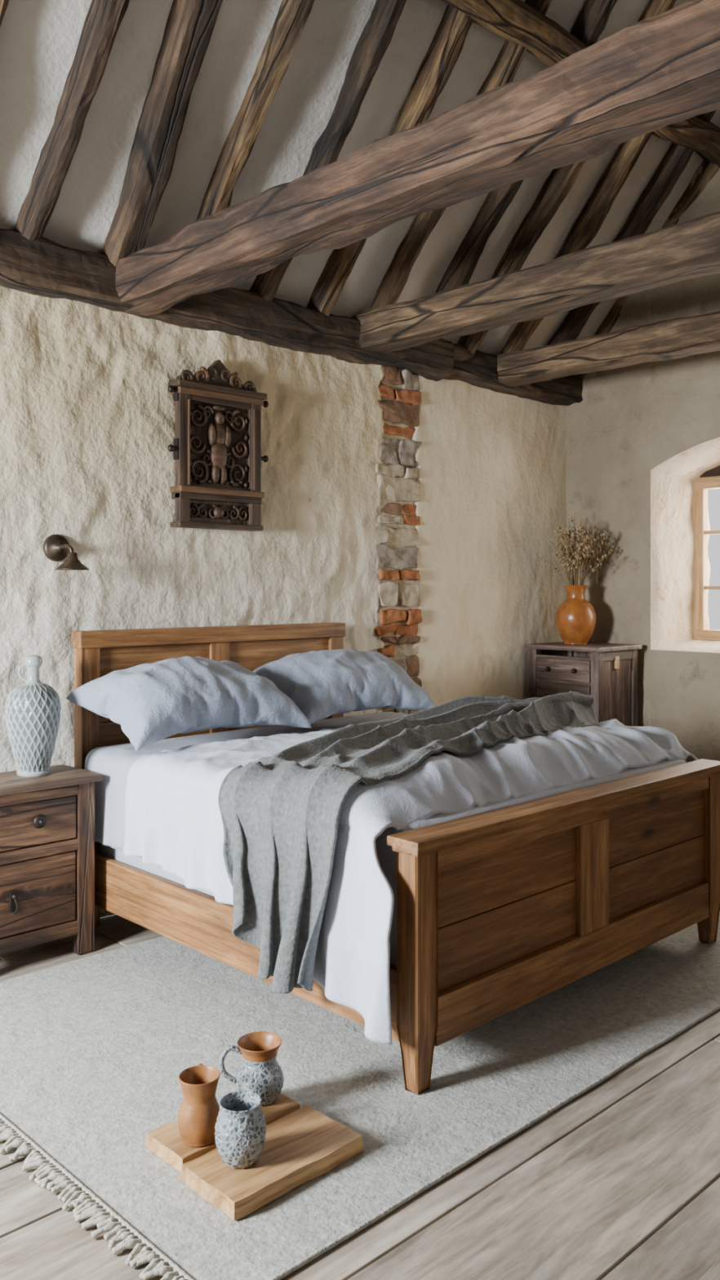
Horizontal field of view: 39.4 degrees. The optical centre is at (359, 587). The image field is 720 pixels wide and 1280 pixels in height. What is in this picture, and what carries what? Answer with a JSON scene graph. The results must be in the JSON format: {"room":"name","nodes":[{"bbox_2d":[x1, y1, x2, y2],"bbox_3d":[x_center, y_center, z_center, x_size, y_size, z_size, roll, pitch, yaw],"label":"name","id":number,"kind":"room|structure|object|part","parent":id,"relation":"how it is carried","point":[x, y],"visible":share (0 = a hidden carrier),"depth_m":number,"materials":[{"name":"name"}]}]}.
{"room":"bedroom","nodes":[
{"label":"bedroom","id":0,"kind":"room"},
{"bbox_2d":[0,285,568,917],"bbox_3d":[-1.083,-0.025,4.663,0.141,3.050,7.319,0,0,45],"label":"wall","id":1,"kind":"structure","parent":0,"point":[407,510],"depth_m":5.33,"materials":[{"name":"paint"}]},
{"bbox_2d":[42,533,89,569],"bbox_3d":[-1.261,-0.156,4.358,0.146,0.158,0.208,0,0,-44],"label":"wall sconce","id":2,"kind":"object","parent":1,"relation":"attached to","point":[56,547],"visible":1,"depth_m":4.38,"materials":[{"name":"brown metal"}]},
{"bbox_2d":[167,359,268,531],"bbox_3d":[-0.695,-0.708,4.959,0.602,0.835,0.100,0,0,-44],"label":"carved wall panel","id":3,"kind":"object","parent":1,"relation":"attached to","point":[216,446],"visible":1,"depth_m":4.94,"materials":[{"name":"brown wood"}]},
{"bbox_2d":[0,0,719,355],"bbox_3d":[1.242,-3.305,2.256,8.120,4.331,7.120,0,0,-44],"label":"ceiling","id":4,"kind":"structure","parent":0,"point":[39,39],"depth_m":4.57,"materials":[{"name":"paint"}]},
{"bbox_2d":[0,914,719,1279],"bbox_3d":[1.171,1.550,2.257,7.420,0.100,6.820,0,0,-44],"label":"floor","id":5,"kind":"structure","parent":0,"point":[620,1180],"depth_m":2.45,"materials":[{"name":"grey wood"}]},
{"bbox_2d":[0,764,102,955],"bbox_3d":[-1.387,1.134,4.075,0.585,0.731,0.353,0,0,-44],"label":"nightstand","id":6,"kind":"object","parent":5,"relation":"on","point":[47,821],"visible":0.99,"depth_m":4.02,"materials":[{"name":"brown wood"}]},
{"bbox_2d":[4,654,61,777],"bbox_3d":[-1.349,0.522,4.154,0.218,0.493,0.218,0,0,-26],"label":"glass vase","id":7,"kind":"object","parent":6,"relation":"on","point":[33,708],"visible":1,"depth_m":4.09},
{"bbox_2d":[0,912,719,1279],"bbox_3d":[0.362,1.489,4.080,3.872,0.021,2.028,0,0,-44],"label":"area rug","id":8,"kind":"object","parent":5,"relation":"on","point":[95,1050],"visible":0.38,"depth_m":3.06,"materials":[{"name":"fabric"}]},
{"bbox_2d":[145,1093,364,1220],"bbox_3d":[-0.288,1.468,2.663,0.429,0.040,0.428,0,0,-44],"label":"serving board","id":9,"kind":"object","parent":8,"relation":"on","point":[301,1145],"visible":0.58,"depth_m":2.57,"materials":[{"name":"brown wood"}]},
{"bbox_2d":[177,1062,220,1146],"bbox_3d":[-0.437,1.369,2.676,0.111,0.167,0.159,0,0,-33],"label":"clay vase","id":10,"kind":"object","parent":9,"relation":"on","point":[199,1108],"visible":0.97,"depth_m":2.62,"materials":[{"name":"ceramic"}]},
{"bbox_2d":[214,1090,266,1168],"bbox_3d":[-0.302,1.372,2.544,0.129,0.150,0.129,0,0,16],"label":"vase","id":11,"kind":"object","parent":9,"relation":"on","point":[240,1127],"visible":1,"depth_m":2.50,"materials":[{"name":"white ceramic"}]},
{"bbox_2d":[218,1031,284,1106],"bbox_3d":[-0.297,1.372,2.855,0.170,0.161,0.139,0,0,-44],"label":"pitcher","id":12,"kind":"object","parent":9,"relation":"on","point":[260,1072],"visible":0.91,"depth_m":2.83,"materials":[{"name":"ceramic"}]},
{"bbox_2d":[71,622,719,1094],"bbox_3d":[0.119,0.840,4.312,2.098,1.300,2.102,0,0,-44],"label":"bed","id":13,"kind":"object","parent":8,"relation":"on","point":[465,891],"visible":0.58,"depth_m":3.60,"materials":[{"name":"brown wood"}]},
{"bbox_2d":[66,656,311,751],"bbox_3d":[-0.731,0.466,4.398,0.932,0.334,0.562,0,0,-44],"label":"pillow","id":14,"kind":"object","parent":13,"relation":"on","point":[152,703],"visible":1,"depth_m":4.20,"materials":[{"name":"fabric"}]},
{"bbox_3d":[-0.675,0.840,4.945,1.580,1.300,0.088,0,0,-44],"label":"headboard","id":15,"kind":"part","parent":13,"relation":"part of","materials":[{"name":"brown wood"}]},
{"bbox_2d":[252,648,436,724],"bbox_3d":[-0.099,0.474,5.067,0.899,0.328,0.544,0,0,-44],"label":"pillow","id":16,"kind":"object","parent":13,"relation":"on","point":[322,684],"visible":0.88,"depth_m":4.88,"materials":[{"name":"fabric"}]},
{"bbox_3d":[0.127,0.968,4.324,1.770,0.515,1.875,0,0,-44],"label":"mattress","id":17,"kind":"part","parent":13,"relation":"part of","materials":[{"name":"fabric"}]},
{"bbox_2d":[217,690,598,993],"bbox_3d":[0.272,0.859,4.023,0.733,0.793,2.110,0,0,38],"label":"throw blanket","id":18,"kind":"object","parent":13,"relation":"on","point":[280,812],"visible":0.99,"depth_m":3.32,"materials":[{"name":"grey fabric"}]},
{"bbox_2d":[122,715,697,1044],"bbox_3d":[0.294,0.939,4.131,2.098,0.745,1.506,0,0,-44],"label":"duvet","id":19,"kind":"object","parent":13,"relation":"on","point":[520,911],"depth_m":3.48,"materials":[{"name":"fabric"}]},
{"bbox_3d":[0.819,1.111,3.615,1.936,0.753,0.127,0,0,-44],"label":"footboard","id":20,"kind":"part","parent":13,"relation":"part of","materials":[{"name":"brown wood"}]},
{"bbox_2d":[524,641,642,726],"bbox_3d":[1.471,0.938,6.662,0.528,1.125,0.580,0,0,-44],"label":"dresser","id":21,"kind":"object","parent":5,"relation":"on","point":[607,673],"visible":0.48,"depth_m":6.51,"materials":[{"name":"brown wood"}]},
{"bbox_2d":[555,585,595,644],"bbox_3d":[1.440,0.178,6.715,0.267,0.392,0.267,0,0,-44],"label":"vase","id":22,"kind":"object","parent":21,"relation":"on","point":[575,617],"visible":0.98,"depth_m":6.63,"materials":[{"name":"ceramic"}]},
{"bbox_2d":[535,512,613,585],"bbox_3d":[1.440,-0.231,6.712,0.520,0.554,0.447,0,0,-20],"label":"bouquet","id":23,"kind":"object","parent":22,"relation":"in","point":[571,549],"visible":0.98,"depth_m":6.68,"materials":[{"name":"beige plant"}]},
{"bbox_2d":[0,0,719,378],"bbox_3d":[1.280,-3.401,2.355,7.132,4.090,6.719,0,0,-44],"label":"rafters","id":24,"kind":"structure","parent":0,"point":[190,24],"depth_m":4.62,"materials":[{"name":"brown wood"}]},
{"bbox_2d":[0,228,582,405],"bbox_3d":[-1.075,-1.376,4.604,7.250,0.250,0.213,0,0,-44],"label":"beam","id":25,"kind":"structure","parent":24,"relation":"attached to","point":[44,267],"depth_m":5.06,"materials":[{"name":"brown wood"}]},
{"bbox_2d":[115,0,719,315],"bbox_3d":[1.201,-1.384,2.286,0.299,0.242,6.580,0,0,-44],"label":"tie beam","id":26,"kind":"structure","parent":24,"relation":"attached to","point":[657,72],"depth_m":3.11,"materials":[{"name":"brown wood"}]},
{"bbox_2d":[351,211,719,353],"bbox_3d":[2.278,-1.415,3.326,0.242,0.214,6.580,0,0,-44],"label":"tie beam","id":27,"kind":"structure","parent":24,"relation":"attached to","point":[689,249],"depth_m":4.63,"materials":[{"name":"brown wood"}]},
{"bbox_2d":[497,311,719,386],"bbox_3d":[3.158,-1.391,4.176,0.230,0.204,6.580,0,0,-44],"label":"tie beam","id":28,"kind":"structure","parent":24,"relation":"attached to","point":[675,338],"depth_m":5.80,"materials":[{"name":"brown wood"}]},
{"bbox_2d":[441,0,719,167],"bbox_3d":[-0.318,-2.736,3.835,7.270,0.264,0.284,0,0,-44],"label":"ceiling beam","id":29,"kind":"structure","parent":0,"point":[515,21],"depth_m":4.93,"materials":[{"name":"brown wood"}]},
{"bbox_2d":[565,160,719,760],"bbox_3d":[3.994,-1.983,4.982,0.694,6.966,6.720,0,0,-44],"label":"wall","id":30,"kind":"structure","parent":0,"point":[642,593],"depth_m":6.72,"materials":[{"name":"paint"}]},
{"bbox_2d":[692,465,719,640],"bbox_3d":[2.829,-0.295,6.514,0.180,1.330,1.451,0,0,-44],"label":"window","id":31,"kind":"structure","parent":30,"relation":"in","point":[709,479],"depth_m":6.93,"materials":[{"name":"brown wood"}]}
]}

